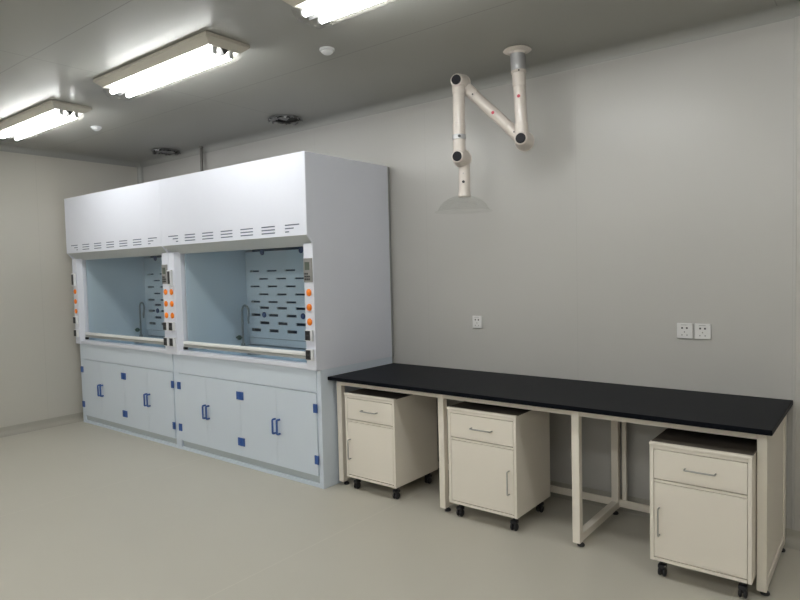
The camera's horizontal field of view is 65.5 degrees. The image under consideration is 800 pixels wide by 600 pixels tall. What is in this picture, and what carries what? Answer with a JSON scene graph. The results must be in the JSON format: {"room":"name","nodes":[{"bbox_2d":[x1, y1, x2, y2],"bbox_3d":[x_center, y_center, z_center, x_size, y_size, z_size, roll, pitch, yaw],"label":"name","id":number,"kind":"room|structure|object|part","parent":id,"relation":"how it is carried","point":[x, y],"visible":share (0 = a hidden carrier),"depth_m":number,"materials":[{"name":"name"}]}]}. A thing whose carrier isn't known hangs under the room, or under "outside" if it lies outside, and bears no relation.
{"room":"chemistry laboratory","nodes":[
{"label":"chemistry laboratory","id":0,"kind":"room"},
{"bbox_2d":[0,151,137,427],"bbox_3d":[-5.700,0.053,4.005,0.100,2.881,8.600,1,3,38],"label":"wall","id":1,"kind":"structure","parent":0,"point":[40,359],"depth_m":6.42,"materials":[{"name":"white paint"}]},
{"bbox_2d":[0,412,83,437],"bbox_3d":[-5.605,1.448,4.021,0.058,0.088,8.600,1,3,38],"label":"baseboard","id":2,"kind":"structure","parent":1,"relation":"attached to","point":[77,417],"depth_m":6.43,"materials":[{"name":"grey plastic"}]},
{"bbox_2d":[0,143,140,167],"bbox_3d":[-5.670,-1.354,3.888,0.062,0.062,8.600,1,3,38],"label":"trim","id":3,"kind":"structure","parent":1,"relation":"attached to","point":[3,147],"depth_m":6.61,"materials":[{"name":"silver metal"}]},
{"bbox_2d":[199,146,202,171],"bbox_3d":[-2.058,-1.344,6.460,0.048,0.496,0.048,1,3,38],"label":"conduit","id":4,"kind":"object","parent":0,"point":[200,147],"visible":0.57,"depth_m":6.44,"materials":[{"name":"grey metal"}]},
{"bbox_2d":[0,421,799,599],"bbox_3d":[-2.111,1.578,1.275,9.147,0.080,8.800,1,3,38],"label":"floor","id":5,"kind":"structure","parent":0,"point":[88,511],"depth_m":3.59,"materials":[{"name":"plastic"}]},
{"bbox_2d":[80,344,178,448],"bbox_3d":[-2.465,0.877,6.409,1.824,0.854,0.854,1,3,38],"label":"base cabinet","id":6,"kind":"object","parent":5,"relation":"on","point":[133,392],"visible":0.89,"depth_m":6.02,"materials":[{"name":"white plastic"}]},
{"bbox_3d":[-3.220,0.930,6.523,0.407,0.598,0.018,1,3,38],"label":"door","id":7,"kind":"part","parent":6,"relation":"part of","materials":[{"name":"white plastic"}]},
{"bbox_3d":[-2.880,0.934,6.255,0.457,0.598,0.018,1,3,38],"label":"door","id":8,"kind":"part","parent":6,"relation":"part of","materials":[{"name":"white plastic"}]},
{"bbox_2d":[64,180,171,353],"bbox_3d":[-2.502,-0.311,6.343,1.824,1.526,0.916,1,3,38],"label":"fume hood","id":9,"kind":"object","parent":6,"relation":"on","point":[117,253],"visible":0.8,"depth_m":6.44,"materials":[{"name":"white painted steel"},{"name":"glass"},{"name":"blue plastic"}]},
{"bbox_3d":[-3.218,-0.319,6.897,0.012,1.524,0.895,1,3,38],"label":"panel","id":10,"kind":"part","parent":9,"relation":"part of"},
{"bbox_2d":[71,273,75,285],"bbox_3d":[-3.443,-0.212,6.558,0.062,0.138,0.024,1,3,38],"label":"switch","id":11,"kind":"object","parent":9,"relation":"attached to","point":[73,275],"depth_m":6.54,"materials":[{"name":"black plastic"}]},
{"bbox_2d":[73,316,77,323],"bbox_3d":[-3.432,0.215,6.576,0.068,0.078,0.026,1,3,38],"label":"power socket","id":12,"kind":"object","parent":9,"relation":"attached to","point":[75,319],"depth_m":6.56,"materials":[{"name":"grey plastic"}]},
{"bbox_2d":[74,329,78,336],"bbox_3d":[-3.429,0.351,6.583,0.068,0.078,0.026,1,3,38],"label":"power socket","id":13,"kind":"object","parent":9,"relation":"attached to","point":[76,331],"depth_m":6.57,"materials":[{"name":"grey plastic"}]},
{"bbox_3d":[-2.702,0.387,6.101,1.570,0.024,0.038,1,3,38],"label":"sash rail","id":14,"kind":"part","parent":9,"relation":"part of","materials":[{"name":"silver metal"}]},
{"bbox_3d":[-2.703,0.362,6.098,1.572,0.026,0.042,1,3,38],"label":"sash handle","id":15,"kind":"part","parent":9,"relation":"part of","materials":[{"name":"white"}]},
{"bbox_2d":[103,335,164,347],"bbox_3d":[-2.465,0.437,6.403,1.514,0.010,0.723,1,3,38],"label":"countertop","id":16,"kind":"structure","parent":9,"relation":"on","point":[161,337],"depth_m":6.44,"materials":[{"name":"white"}]},
{"bbox_2d":[139,302,144,336],"bbox_3d":[-2.870,0.219,6.920,0.036,0.395,0.156,-4,4,-42],"label":"faucet","id":17,"kind":"object","parent":9,"relation":"on","point":[141,335],"depth_m":6.96,"materials":[{"name":"grey metal"}]},
{"bbox_3d":[-2.078,-0.228,5.491,0.085,0.168,0.008,1,3,38],"label":"control panel","id":18,"kind":"part","parent":9,"relation":"part of","materials":[{"name":"grey plastic"}]},
{"bbox_2d":[163,322,168,330],"bbox_3d":[-2.072,0.232,5.505,0.068,0.078,0.026,1,3,38],"label":"power socket","id":19,"kind":"object","parent":9,"relation":"attached to","point":[165,324],"depth_m":5.49,"materials":[{"name":"grey plastic"}]},
{"bbox_2d":[164,337,169,345],"bbox_3d":[-2.069,0.369,5.511,0.068,0.078,0.026,1,3,38],"label":"power socket","id":20,"kind":"object","parent":9,"relation":"attached to","point":[166,339],"depth_m":5.49,"materials":[{"name":"grey plastic"}]},
{"bbox_3d":[-1.795,-0.301,5.777,0.012,1.524,0.895,1,3,38],"label":"panel","id":21,"kind":"part","parent":9,"relation":"part of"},
{"bbox_3d":[-2.667,1.308,6.161,1.742,0.026,0.076,1,3,38],"label":"rail","id":22,"kind":"part","parent":6,"relation":"part of","materials":[{"name":"grey plastic"}]},
{"bbox_3d":[-2.529,0.939,5.979,0.435,0.598,0.018,1,3,38],"label":"door","id":23,"kind":"part","parent":6,"relation":"part of","materials":[{"name":"white plastic"}]},
{"bbox_3d":[-2.350,0.938,5.803,0.016,0.123,0.038,1,3,38],"label":"handle","id":24,"kind":"part","parent":6,"relation":"part of","materials":[{"name":"blue plastic"}]},
{"bbox_3d":[-2.188,0.944,5.710,0.431,0.598,0.018,1,3,38],"label":"door","id":25,"kind":"part","parent":6,"relation":"part of","materials":[{"name":"white plastic"}]},
{"bbox_2d":[176,355,391,488],"bbox_3d":[-1.033,0.896,5.281,1.824,0.854,0.854,1,3,38],"label":"base cabinet","id":26,"kind":"object","parent":5,"relation":"on","point":[281,421],"visible":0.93,"depth_m":4.81,"materials":[{"name":"grey"}]},
{"bbox_3d":[-1.788,0.949,5.395,0.407,0.598,0.018,1,3,38],"label":"door","id":27,"kind":"part","parent":26,"relation":"part of","materials":[{"name":"white plastic"}]},
{"bbox_3d":[-1.659,0.947,5.258,0.016,0.123,0.038,1,3,38],"label":"handle","id":28,"kind":"part","parent":26,"relation":"part of","materials":[{"name":"blue plastic"}]},
{"bbox_3d":[-1.620,0.948,5.228,0.016,0.123,0.038,1,3,38],"label":"handle","id":29,"kind":"part","parent":26,"relation":"part of","materials":[{"name":"blue plastic"}]},
{"bbox_3d":[-1.448,0.953,5.127,0.457,0.598,0.018,1,3,38],"label":"door","id":30,"kind":"part","parent":26,"relation":"part of","materials":[{"name":"white plastic"}]},
{"bbox_3d":[-1.234,1.327,5.033,1.742,0.026,0.076,1,3,38],"label":"rail","id":31,"kind":"part","parent":26,"relation":"part of","materials":[{"name":"grey plastic"}]},
{"bbox_3d":[-1.097,0.958,4.850,0.435,0.598,0.018,1,3,38],"label":"door","id":32,"kind":"part","parent":26,"relation":"part of","materials":[{"name":"white plastic"}]},
{"bbox_3d":[-0.957,0.956,4.705,0.016,0.123,0.038,1,3,38],"label":"handle","id":33,"kind":"part","parent":26,"relation":"part of","materials":[{"name":"blue plastic"}]},
{"bbox_2d":[159,151,393,370],"bbox_3d":[-1.070,-0.293,5.215,1.824,1.526,0.916,1,3,38],"label":"fume hood","id":34,"kind":"object","parent":26,"relation":"on","point":[283,260],"visible":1,"depth_m":4.85,"materials":[{"name":"white painted steel"},{"name":"glass"},{"name":"blue plastic"}]},
{"bbox_3d":[-1.786,-0.301,5.769,0.012,1.524,0.895,1,3,38],"label":"panel","id":35,"kind":"part","parent":34,"relation":"part of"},
{"bbox_2d":[167,270,172,285],"bbox_3d":[-2.010,-0.193,5.429,0.062,0.138,0.024,1,3,38],"label":"switch","id":36,"kind":"object","parent":34,"relation":"attached to","point":[169,272],"depth_m":5.41,"materials":[{"name":"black plastic"}]},
{"bbox_2d":[169,322,174,330],"bbox_3d":[-2.000,0.233,5.448,0.068,0.078,0.026,1,3,38],"label":"power socket","id":37,"kind":"object","parent":34,"relation":"attached to","point":[171,324],"depth_m":5.43,"materials":[{"name":"grey plastic"}]},
{"bbox_2d":[169,337,175,346],"bbox_3d":[-1.997,0.370,5.454,0.068,0.078,0.026,1,3,38],"label":"power socket","id":38,"kind":"object","parent":34,"relation":"attached to","point":[172,341],"depth_m":5.44,"materials":[{"name":"grey plastic"}]},
{"bbox_3d":[-1.271,0.381,4.970,1.572,0.026,0.042,1,3,38],"label":"sash handle","id":39,"kind":"part","parent":34,"relation":"part of","materials":[{"name":"white"}]},
{"bbox_3d":[-1.269,0.406,4.973,1.570,0.024,0.038,1,3,38],"label":"sash rail","id":40,"kind":"part","parent":34,"relation":"part of","materials":[{"name":"silver metal"}]},
{"bbox_2d":[241,304,249,345],"bbox_3d":[-1.438,0.238,5.792,0.036,0.395,0.156,-4,4,-42],"label":"faucet","id":41,"kind":"object","parent":34,"relation":"on","point":[248,316],"depth_m":5.82,"materials":[{"name":"grey metal"}]},
{"bbox_2d":[201,344,306,362],"bbox_3d":[-1.032,0.456,5.275,1.514,0.010,0.723,1,3,38],"label":"countertop","id":42,"kind":"structure","parent":34,"relation":"on","point":[252,345],"depth_m":5.38,"materials":[{"name":"white"}]},
{"bbox_3d":[-0.645,-0.209,4.363,0.085,0.168,0.008,1,3,38],"label":"control panel","id":43,"kind":"part","parent":34,"relation":"part of","materials":[{"name":"grey plastic"}]},
{"bbox_3d":[-0.638,0.155,4.375,0.048,0.052,0.016,1,3,38],"label":"valve knob","id":44,"kind":"part","parent":34,"relation":"part of","materials":[{"name":"orange plastic"}]},
{"bbox_2d":[305,349,313,360],"bbox_3d":[-0.636,0.388,4.383,0.068,0.078,0.026,1,3,38],"label":"power socket","id":45,"kind":"object","parent":34,"relation":"attached to","point":[309,352],"depth_m":4.37,"materials":[{"name":"grey plastic"}]},
{"bbox_2d":[305,330,313,340],"bbox_3d":[-0.640,0.251,4.377,0.068,0.078,0.026,1,3,38],"label":"power socket","id":46,"kind":"object","parent":34,"relation":"attached to","point":[309,334],"depth_m":4.36,"materials":[{"name":"grey plastic"}]},
{"bbox_3d":[-0.363,-0.282,4.648,0.012,1.524,0.895,1,3,38],"label":"panel","id":47,"kind":"part","parent":34,"relation":"part of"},
{"bbox_3d":[-0.792,-0.313,5.567,1.824,1.520,0.017,1,3,38],"label":"panel","id":48,"kind":"part","parent":34,"relation":"part of","materials":[{"name":"grey metal"}]},
{"bbox_3d":[-0.918,0.957,4.675,0.016,0.123,0.038,1,3,38],"label":"handle","id":49,"kind":"part","parent":26,"relation":"part of","materials":[{"name":"blue plastic"}]},
{"bbox_3d":[-0.756,0.962,4.582,0.431,0.598,0.018,1,3,38],"label":"door","id":50,"kind":"part","parent":26,"relation":"part of","materials":[{"name":"white plastic"}]},
{"bbox_2d":[344,388,437,498],"bbox_3d":[-0.066,0.992,4.449,0.450,0.695,0.523,1,3,38],"label":"pedestal","id":51,"kind":"object","parent":5,"relation":"on","point":[391,437],"visible":0.94,"depth_m":4.28,"materials":[{"name":"beige metal"}]},
{"bbox_3d":[-0.357,1.050,4.370,0.008,0.145,0.034,1,3,38],"label":"handle","id":52,"kind":"part","parent":51,"relation":"part of","materials":[{"name":"silver metal"}]},
{"bbox_3d":[-0.205,0.765,4.268,0.408,0.146,0.022,1,3,38],"label":"drawer","id":53,"kind":"part","parent":51,"relation":"part of","materials":[{"name":"beige metal"}]},
{"bbox_3d":[-0.199,1.046,4.281,0.408,0.378,0.022,1,3,38],"label":"door","id":54,"kind":"part","parent":51,"relation":"part of","materials":[{"name":"beige metal"}]},
{"bbox_2d":[447,401,549,530],"bbox_3d":[0.616,1.001,3.889,0.473,0.696,0.480,1,3,38],"label":"pedestal","id":55,"kind":"object","parent":5,"relation":"on","point":[499,456],"visible":0.96,"depth_m":3.73,"materials":[{"name":"beige metal"}]},
{"bbox_3d":[0.478,0.774,3.697,0.149,0.008,0.031,1,3,38],"label":"handle","id":56,"kind":"part","parent":55,"relation":"part of","materials":[{"name":"silver metal"}]},
{"bbox_3d":[0.488,0.772,3.721,0.428,0.146,0.020,1,3,38],"label":"drawer","id":57,"kind":"part","parent":55,"relation":"part of","materials":[{"name":"beige metal"}]},
{"bbox_3d":[0.495,1.054,3.734,0.428,0.378,0.020,1,3,38],"label":"door","id":58,"kind":"part","parent":55,"relation":"part of","materials":[{"name":"beige metal"}]},
{"bbox_3d":[0.626,1.063,3.599,0.009,0.145,0.031,1,3,38],"label":"handle","id":59,"kind":"part","parent":55,"relation":"part of","materials":[{"name":"silver metal"}]},
{"bbox_2d":[328,363,792,595],"bbox_3d":[0.807,0.943,3.915,2.756,0.800,0.761,1,3,38],"label":"lab bench","id":60,"kind":"object","parent":5,"relation":"on","point":[762,419],"visible":0.85,"depth_m":3.47,"materials":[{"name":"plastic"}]},
{"bbox_3d":[-0.421,0.943,4.508,0.044,0.746,0.042,1,3,38],"label":"leg","id":61,"kind":"part","parent":60,"relation":"part of","materials":[{"name":"beige metal"}]},
{"bbox_3d":[0.276,0.953,3.959,0.042,0.746,0.042,1,3,38],"label":"leg","id":62,"kind":"part","parent":60,"relation":"part of","materials":[{"name":"beige metal"}]},
{"bbox_3d":[1.010,1.266,4.177,2.640,0.045,0.010,1,3,38],"label":"rail","id":63,"kind":"part","parent":60,"relation":"part of","materials":[{"name":"beige metal"}]},
{"bbox_3d":[0.805,0.589,3.905,2.690,0.039,0.646,1,3,38],"label":"rail","id":64,"kind":"part","parent":60,"relation":"part of","materials":[{"name":"beige metal"}]},
{"bbox_3d":[0.972,0.962,3.411,0.043,0.746,0.042,1,3,38],"label":"leg","id":65,"kind":"part","parent":60,"relation":"part of","materials":[{"name":"beige metal"}]},
{"bbox_3d":[1.349,0.930,3.889,0.043,0.746,0.042,1,3,38],"label":"leg","id":66,"kind":"part","parent":60,"relation":"part of","materials":[{"name":"beige metal"}]},
{"bbox_3d":[1.669,0.971,2.862,0.041,0.746,0.042,1,3,38],"label":"leg","id":67,"kind":"part","parent":60,"relation":"part of","materials":[{"name":"beige metal"}]},
{"bbox_3d":[1.857,0.953,3.101,0.028,0.666,0.571,1,3,38],"label":"panel","id":68,"kind":"part","parent":60,"relation":"part of","materials":[{"name":"beige metal"}]},
{"bbox_3d":[2.046,0.939,3.340,0.041,0.746,0.042,1,3,38],"label":"leg","id":69,"kind":"part","parent":60,"relation":"part of","materials":[{"name":"beige metal"}]},
{"bbox_2d":[649,428,756,598],"bbox_3d":[1.534,1.025,3.090,0.446,0.680,0.480,1,3,38],"label":"pedestal","id":70,"kind":"object","parent":5,"relation":"on","point":[703,486],"visible":0.87,"depth_m":2.92,"materials":[{"name":"beige metal"}]},
{"bbox_3d":[1.258,1.082,3.026,0.008,0.142,0.031,1,3,38],"label":"handle","id":71,"kind":"part","parent":70,"relation":"part of","materials":[{"name":"silver metal"}]},
{"bbox_3d":[1.396,0.804,2.898,0.141,0.008,0.031,1,3,38],"label":"handle","id":72,"kind":"part","parent":70,"relation":"part of","materials":[{"name":"silver metal"}]},
{"bbox_3d":[1.407,0.802,2.922,0.404,0.142,0.020,1,3,38],"label":"drawer","id":73,"kind":"part","parent":70,"relation":"part of","materials":[{"name":"beige metal"}]},
{"bbox_3d":[1.413,1.077,2.935,0.404,0.369,0.020,1,3,38],"label":"door","id":74,"kind":"part","parent":70,"relation":"part of","materials":[{"name":"beige metal"}]},
{"bbox_2d":[0,0,799,160],"bbox_3d":[-2.182,-1.379,1.136,9.147,0.080,8.800,1,3,38],"label":"ceiling","id":75,"kind":"structure","parent":0,"point":[386,50],"depth_m":3.72,"materials":[{"name":"white paint"}]},
{"bbox_2d":[0,100,91,139],"bbox_3d":[-3.003,-1.452,5.138,1.280,0.109,0.300,1,3,38],"label":"ceiling light","id":76,"kind":"object","parent":75,"relation":"attached to","point":[51,113],"visible":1,"depth_m":4.95,"materials":[{"name":"beige plastic"}]},
{"bbox_2d":[90,126,101,130],"bbox_3d":[-2.687,-1.514,5.499,0.092,0.036,0.092,1,3,38],"label":"smoke detector","id":77,"kind":"object","parent":75,"relation":"attached to","point":[95,128],"visible":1,"depth_m":5.47,"materials":[{"name":"white plastic"}]},
{"bbox_2d":[151,148,180,155],"bbox_3d":[-2.491,-1.573,6.614,0.304,0.032,0.302,1,3,38],"label":"duct opening","id":78,"kind":"object","parent":75,"relation":"attached to","point":[166,151],"visible":1,"depth_m":6.58,"materials":[{"name":"black metal"}]},
{"bbox_2d":[93,31,249,97],"bbox_3d":[-1.468,-1.431,3.904,1.280,0.109,0.300,1,3,38],"label":"ceiling light","id":79,"kind":"object","parent":75,"relation":"attached to","point":[204,50],"visible":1,"depth_m":3.74,"materials":[{"name":"beige"}]},
{"bbox_2d":[268,115,302,124],"bbox_3d":[-0.985,-1.550,5.359,0.306,0.033,0.298,1,3,38],"label":"duct opening","id":80,"kind":"object","parent":75,"relation":"attached to","point":[281,119],"visible":1,"depth_m":5.36,"materials":[{"name":"black metal"}]},
{"bbox_2d":[319,46,334,55],"bbox_3d":[-0.436,-1.484,3.718,0.092,0.036,0.092,1,3,38],"label":"smoke detector","id":81,"kind":"object","parent":75,"relation":"attached to","point":[326,50],"visible":1,"depth_m":3.69,"materials":[{"name":"white plastic"}]},
{"bbox_2d":[282,0,383,23],"bbox_3d":[0.020,-1.410,2.707,1.280,0.109,0.300,1,3,38],"label":"ceiling light","id":82,"kind":"object","parent":75,"relation":"attached to","point":[324,11],"visible":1,"depth_m":2.97,"materials":[{"name":"beige plastic"}]},
{"bbox_2d":[451,45,534,197],"bbox_3d":[0.518,-1.057,3.963,0.670,0.959,0.382,1,3,38],"label":"extraction arm","id":83,"kind":"object","parent":75,"relation":"hanging from","point":[518,131],"visible":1,"depth_m":3.92},
{"bbox_2d":[143,18,794,528],"bbox_3d":[0.543,-0.126,4.617,9.147,2.881,0.100,1,3,38],"label":"wall","id":84,"kind":"structure","parent":0,"point":[653,193],"depth_m":3.93,"materials":[{"name":"white paint"}]},
{"bbox_2d":[137,167,143,183],"bbox_3d":[-2.998,-0.182,7.310,0.050,2.731,0.050,1,3,38],"label":"trim","id":85,"kind":"structure","parent":84,"relation":"attached to","point":[140,178],"depth_m":7.26,"materials":[{"name":"silver metal"}]},
{"bbox_2d":[139,1,799,167],"bbox_3d":[0.459,-1.529,4.487,8.947,0.062,0.062,1,3,38],"label":"trim","id":86,"kind":"structure","parent":84,"relation":"attached to","point":[779,13],"depth_m":4.08,"materials":[{"name":"silver metal"}]},
{"bbox_2d":[472,316,481,327],"bbox_3d":[0.566,0.161,4.546,0.078,0.092,0.013,1,3,38],"label":"wall outlet","id":87,"kind":"object","parent":84,"relation":"attached to","point":[477,320],"visible":1,"depth_m":4.54,"materials":[{"name":"white plastic"}]},
{"bbox_2d":[435,457,799,550],"bbox_3d":[0.528,1.273,4.621,8.947,0.088,0.058,1,3,38],"label":"baseboard","id":88,"kind":"structure","parent":84,"relation":"attached to","point":[792,537],"depth_m":3.92,"materials":[{"name":"grey plastic"}]},
{"bbox_2d":[677,323,692,338],"bbox_3d":[1.680,0.182,3.669,0.086,0.090,0.013,1,3,38],"label":"wall outlet","id":89,"kind":"object","parent":84,"relation":"attached to","point":[684,330],"visible":1,"depth_m":3.66,"materials":[{"name":"white plastic"}]},
{"bbox_2d":[695,323,710,339],"bbox_3d":[1.757,0.183,3.608,0.086,0.090,0.013,1,3,38],"label":"wall outlet","id":90,"kind":"object","parent":84,"relation":"attached to","point":[702,331],"visible":1,"depth_m":3.60,"materials":[{"name":"white plastic"}]},
{"bbox_2d":[792,17,797,529],"bbox_3d":[2.111,-0.116,3.324,0.014,2.733,0.030,1,3,38],"label":"trim","id":91,"kind":"structure","parent":84,"relation":"attached to","point":[796,18],"depth_m":3.31,"materials":[{"name":"white paint"}]},
{"bbox_2d":[795,16,799,530],"bbox_3d":[3.073,-0.104,2.566,2.434,2.733,0.030,1,3,38],"label":"trim","id":92,"kind":"structure","parent":84,"relation":"attached to","point":[797,400],"depth_m":3.31,"materials":[{"name":"grey"}]}
]}

